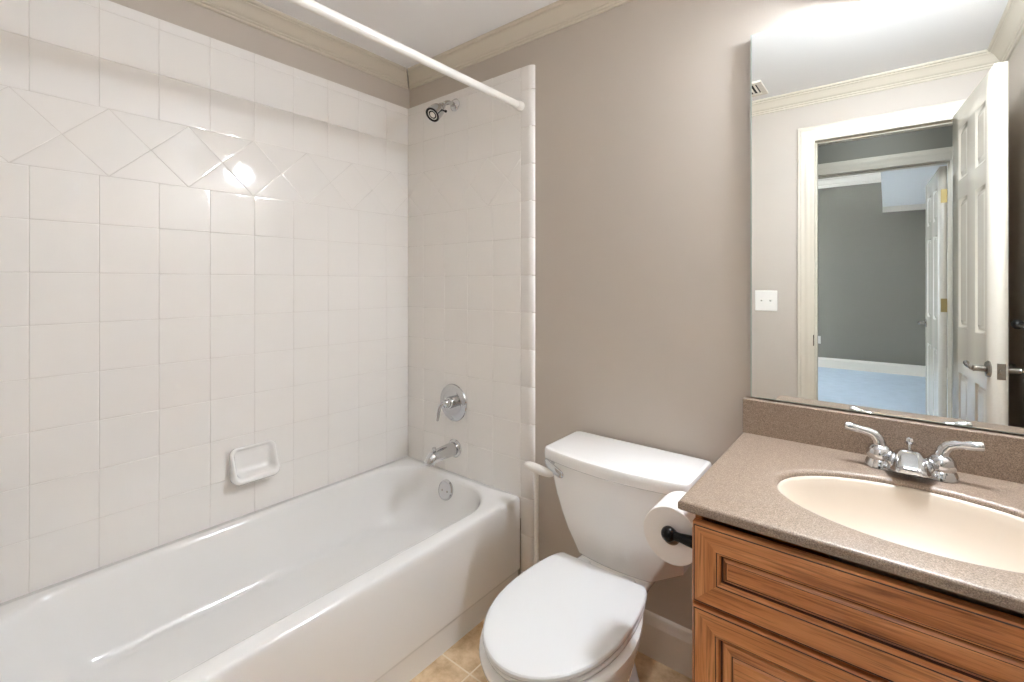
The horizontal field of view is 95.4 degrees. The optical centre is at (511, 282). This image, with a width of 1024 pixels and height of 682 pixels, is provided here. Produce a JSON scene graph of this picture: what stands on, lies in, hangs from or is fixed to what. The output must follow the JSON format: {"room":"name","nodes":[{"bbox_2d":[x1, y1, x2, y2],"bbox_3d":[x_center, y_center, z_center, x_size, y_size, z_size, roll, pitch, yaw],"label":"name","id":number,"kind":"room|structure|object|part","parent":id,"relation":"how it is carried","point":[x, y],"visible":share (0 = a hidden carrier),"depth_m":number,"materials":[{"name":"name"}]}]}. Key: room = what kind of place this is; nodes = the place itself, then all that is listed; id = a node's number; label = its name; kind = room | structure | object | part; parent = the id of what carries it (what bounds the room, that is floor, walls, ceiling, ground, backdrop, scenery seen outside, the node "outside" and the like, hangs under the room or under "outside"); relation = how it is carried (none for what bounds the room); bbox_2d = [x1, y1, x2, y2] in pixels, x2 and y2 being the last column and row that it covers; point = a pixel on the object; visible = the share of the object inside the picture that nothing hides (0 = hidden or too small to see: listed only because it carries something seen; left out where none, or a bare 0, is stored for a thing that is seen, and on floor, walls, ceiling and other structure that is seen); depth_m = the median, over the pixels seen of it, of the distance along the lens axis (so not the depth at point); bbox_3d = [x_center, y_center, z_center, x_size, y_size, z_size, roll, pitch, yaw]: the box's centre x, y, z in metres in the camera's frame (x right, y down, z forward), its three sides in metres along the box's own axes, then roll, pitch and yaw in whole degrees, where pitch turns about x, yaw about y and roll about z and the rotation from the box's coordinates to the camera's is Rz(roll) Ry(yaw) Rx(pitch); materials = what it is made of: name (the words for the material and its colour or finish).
{"room":"bathroom","nodes":[
{"label":"bathroom","id":0,"kind":"room"},
{"bbox_2d":[0,0,409,602],"bbox_3d":[-1.029,0.107,1.857,0.101,2.345,1.656,0,0,39],"label":"wall","id":1,"kind":"structure","parent":0,"point":[204,212],"depth_m":1.61,"materials":[{"name":"white tile"}]},
{"bbox_2d":[229,440,279,485],"bbox_3d":[-0.983,0.690,1.786,0.066,0.131,0.168,0,0,39],"label":"soap dish","id":2,"kind":"object","parent":1,"relation":"attached to","point":[257,461],"visible":1,"depth_m":1.79,"materials":[{"name":"white ceramic"}]},
{"bbox_2d":[186,0,407,89],"bbox_3d":[-1.000,-1.030,1.775,0.066,0.071,1.565,0,0,39],"label":"crown molding","id":3,"kind":"structure","parent":1,"relation":"attached to","point":[255,14],"depth_m":1.95,"materials":[{"name":"beige paint"}]},
{"bbox_2d":[255,0,557,72],"bbox_3d":[-0.079,-1.105,1.093,2.540,0.080,1.656,0,0,39],"label":"ceiling","id":4,"kind":"structure","parent":0,"point":[431,28],"depth_m":1.88,"materials":[{"name":"white paint"}]},
{"bbox_2d":[410,619,691,681],"bbox_3d":[-0.110,1.320,1.054,2.540,0.080,1.756,0,0,39],"label":"floor","id":5,"kind":"structure","parent":0,"point":[461,662],"depth_m":1.54,"materials":[{"name":"beige tile"}]},
{"bbox_2d":[0,456,519,681],"bbox_3d":[-0.732,1.084,1.563,0.730,0.392,1.539,0,0,39],"label":"bathtub","id":6,"kind":"object","parent":5,"relation":"on","point":[372,575],"visible":0.98,"depth_m":1.54,"materials":[{"name":"white ceramic"}]},
{"bbox_3d":[-0.299,0.944,2.124,0.090,0.087,0.042,0,0,39],"label":"overflow plate","id":7,"kind":"part","parent":6,"relation":"part of","materials":[{"name":"silver metal"}]},
{"bbox_2d":[524,461,552,564],"bbox_3d":[0.103,0.992,1.801,0.135,0.577,0.060,0,0,39],"label":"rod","id":8,"kind":"object","parent":5,"relation":"on","point":[538,469],"visible":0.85,"depth_m":1.80,"materials":[{"name":"white plastic"}]},
{"bbox_2d":[479,431,711,681],"bbox_3d":[0.206,0.919,1.322,0.490,0.722,0.739,0,0,39],"label":"toilet","id":9,"kind":"object","parent":5,"relation":"on","point":[566,617],"visible":0.95,"depth_m":1.33,"materials":[{"name":"white ceramic"}]},
{"bbox_3d":[0.134,0.610,1.530,0.019,0.042,0.093,0,0,-34],"label":"lever arm","id":10,"kind":"part","parent":9,"relation":"part of","materials":[{"name":"silver metal"}]},
{"bbox_3d":[0.123,0.865,1.219,0.349,0.018,0.466,0,0,39],"label":"seat lid","id":11,"kind":"part","parent":9,"relation":"part of","materials":[{"name":"white plastic"}]},
{"bbox_3d":[0.122,0.882,1.218,0.348,0.015,0.452,0,0,39],"label":"seat","id":12,"kind":"part","parent":9,"relation":"part of","materials":[{"name":"white plastic"}]},
{"bbox_3d":[0.192,1.087,1.305,0.376,0.387,0.695,0,0,39],"label":"bowl","id":13,"kind":"part","parent":9,"relation":"part of","materials":[{"name":"white ceramic"}]},
{"bbox_3d":[0.358,0.742,1.512,0.463,0.304,0.231,0,0,39],"label":"tank","id":14,"kind":"part","parent":9,"relation":"part of","materials":[{"name":"white ceramic"}]},
{"bbox_3d":[0.356,0.578,1.509,0.490,0.040,0.260,0,0,39],"label":"tank lid","id":15,"kind":"part","parent":9,"relation":"part of","materials":[{"name":"white ceramic"}]},
{"bbox_2d":[692,514,1023,681],"bbox_3d":[0.825,0.873,0.939,0.734,0.814,0.574,0,0,39],"label":"vanity cabinet","id":16,"kind":"object","parent":5,"relation":"on","point":[765,608],"visible":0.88,"depth_m":0.81,"materials":[{"name":"brown wood"}]},
{"bbox_2d":[661,526,691,547],"bbox_3d":[0.412,0.562,1.072,0.092,0.042,0.168,0,0,39],"label":"paper holder","id":17,"kind":"object","parent":16,"relation":"attached to","point":[668,533],"visible":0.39,"depth_m":1.03,"materials":[{"name":"black metal"}]},
{"bbox_2d":[644,491,694,565],"bbox_3d":[0.390,0.572,1.091,0.128,0.128,0.102,0,0,39],"label":"toilet paper roll","id":18,"kind":"object","parent":17,"relation":"on","point":[666,512],"visible":0.6,"depth_m":1.06,"materials":[{"name":"white paper"}]},
{"bbox_3d":[0.509,0.909,0.837,0.359,0.518,0.019,0,0,39],"label":"cabinet door","id":19,"kind":"part","parent":16,"relation":"part of","materials":[{"name":"brown wood"}]},
{"bbox_2d":[678,396,1023,613],"bbox_3d":[0.819,0.406,0.949,0.758,0.120,0.590,0,0,39],"label":"countertop","id":20,"kind":"structure","parent":16,"relation":"on","point":[780,440],"depth_m":1.04,"materials":[{"name":"brown stone"}]},
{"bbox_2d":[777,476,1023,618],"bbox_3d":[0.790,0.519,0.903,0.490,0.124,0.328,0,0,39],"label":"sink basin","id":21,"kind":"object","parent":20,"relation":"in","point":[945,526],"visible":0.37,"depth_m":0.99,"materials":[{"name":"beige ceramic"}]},
{"bbox_2d":[844,422,985,482],"bbox_3d":[0.916,0.397,1.072,0.250,0.098,0.124,0,0,39],"label":"sink faucet","id":22,"kind":"object","parent":20,"relation":"on","point":[939,465],"visible":1,"depth_m":1.05,"materials":[{"name":"silver metal"}]},
{"bbox_3d":[0.870,0.376,1.147,0.084,0.054,0.030,0,0,39],"label":"lever","id":23,"kind":"part","parent":22,"relation":"part of","materials":[{"name":"silver metal"}]},
{"bbox_3d":[0.892,0.416,1.130,0.062,0.054,0.062,0,0,39],"label":"handle","id":24,"kind":"part","parent":22,"relation":"part of","materials":[{"name":"silver metal"}]},
{"bbox_3d":[0.941,0.380,1.103,0.018,0.027,0.018,0,0,39],"label":"lift rod","id":25,"kind":"part","parent":22,"relation":"part of","materials":[{"name":"silver metal"}]},
{"bbox_3d":[0.915,0.415,1.071,0.096,0.054,0.121,0,0,39],"label":"spout","id":26,"kind":"part","parent":22,"relation":"part of","materials":[{"name":"silver metal"}]},
{"bbox_3d":[0.935,0.439,1.096,0.156,0.014,0.054,0,0,39],"label":"plate","id":27,"kind":"part","parent":22,"relation":"part of","materials":[{"name":"silver metal"}]},
{"bbox_3d":[0.978,0.416,1.061,0.062,0.054,0.062,0,0,39],"label":"handle","id":28,"kind":"part","parent":22,"relation":"part of","materials":[{"name":"silver metal"}]},
{"bbox_3d":[0.999,0.376,1.043,0.084,0.054,0.030,0,0,39],"label":"lever","id":29,"kind":"part","parent":22,"relation":"part of","materials":[{"name":"silver metal"}]},
{"bbox_2d":[408,0,1020,629],"bbox_3d":[0.405,0.107,1.701,2.349,2.345,0.100,0,0,39],"label":"wall","id":30,"kind":"structure","parent":0,"point":[579,257],"depth_m":1.75,"materials":[{"name":"beige paint"}]},
{"bbox_2d":[287,0,524,110],"bbox_3d":[-0.449,-0.730,1.329,0.038,0.038,1.560,0,0,39],"label":"shower rod","id":31,"kind":"object","parent":30,"relation":"attached to","point":[312,6],"visible":1,"depth_m":1.44,"materials":[{"name":"white plastic"}]},
{"bbox_2d":[425,439,460,466],"bbox_3d":[-0.321,0.773,2.107,0.084,0.084,0.179,0,0,39],"label":"tub spout","id":32,"kind":"object","parent":30,"relation":"attached to","point":[453,448],"visible":1,"depth_m":2.10,"materials":[{"name":"silver metal"}]},
{"bbox_2d":[426,99,459,121],"bbox_3d":[-0.306,-0.788,2.104,0.099,0.139,0.165,0,0,39],"label":"shower","id":33,"kind":"object","parent":30,"relation":"attached to","point":[434,112],"visible":1,"depth_m":2.08,"materials":[{"name":"silver metal"}]},
{"bbox_3d":[-0.293,-0.820,2.143,0.021,0.039,0.077,0,0,39],"label":"arm","id":34,"kind":"part","parent":33,"relation":"part of","materials":[{"name":"silver metal"}]},
{"bbox_2d":[436,384,466,420],"bbox_3d":[-0.302,0.562,2.148,0.174,0.174,0.091,0,0,39],"label":"shower valve","id":35,"kind":"object","parent":30,"relation":"attached to","point":[453,403],"visible":1,"depth_m":2.15,"materials":[{"name":"silver metal"}]},
{"bbox_3d":[-0.325,0.591,2.137,0.050,0.087,0.020,0,0,-28],"label":"lever","id":36,"kind":"part","parent":35,"relation":"part of","materials":[{"name":"silver metal"}]},
{"bbox_2d":[408,0,632,89],"bbox_3d":[0.364,-1.030,1.651,2.349,0.071,0.066,0,0,39],"label":"crown molding","id":37,"kind":"structure","parent":30,"relation":"attached to","point":[558,15],"depth_m":1.93,"materials":[{"name":"beige paint"}]},
{"bbox_2d":[539,561,691,678],"bbox_3d":[0.408,1.206,1.648,0.810,0.148,0.016,0,0,39],"label":"baseboard","id":38,"kind":"structure","parent":30,"relation":"attached to","point":[667,642],"depth_m":1.55,"materials":[{"name":"white paint"}]},
{"bbox_2d":[743,396,1023,483],"bbox_3d":[0.993,0.396,1.164,0.758,0.101,0.036,0,0,39],"label":"backsplash","id":39,"kind":"structure","parent":30,"relation":"attached to","point":[1002,458],"depth_m":1.19,"materials":[{"name":"brown stone"}]},
{"bbox_2d":[751,0,1023,434],"bbox_3d":[1.005,-0.199,1.166,0.739,1.079,0.018,0,0,39],"label":"wall mirror","id":40,"kind":"object","parent":30,"relation":"attached to","point":[887,136],"visible":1,"depth_m":1.19,"materials":[{"name":"clear glass"}]}
]}

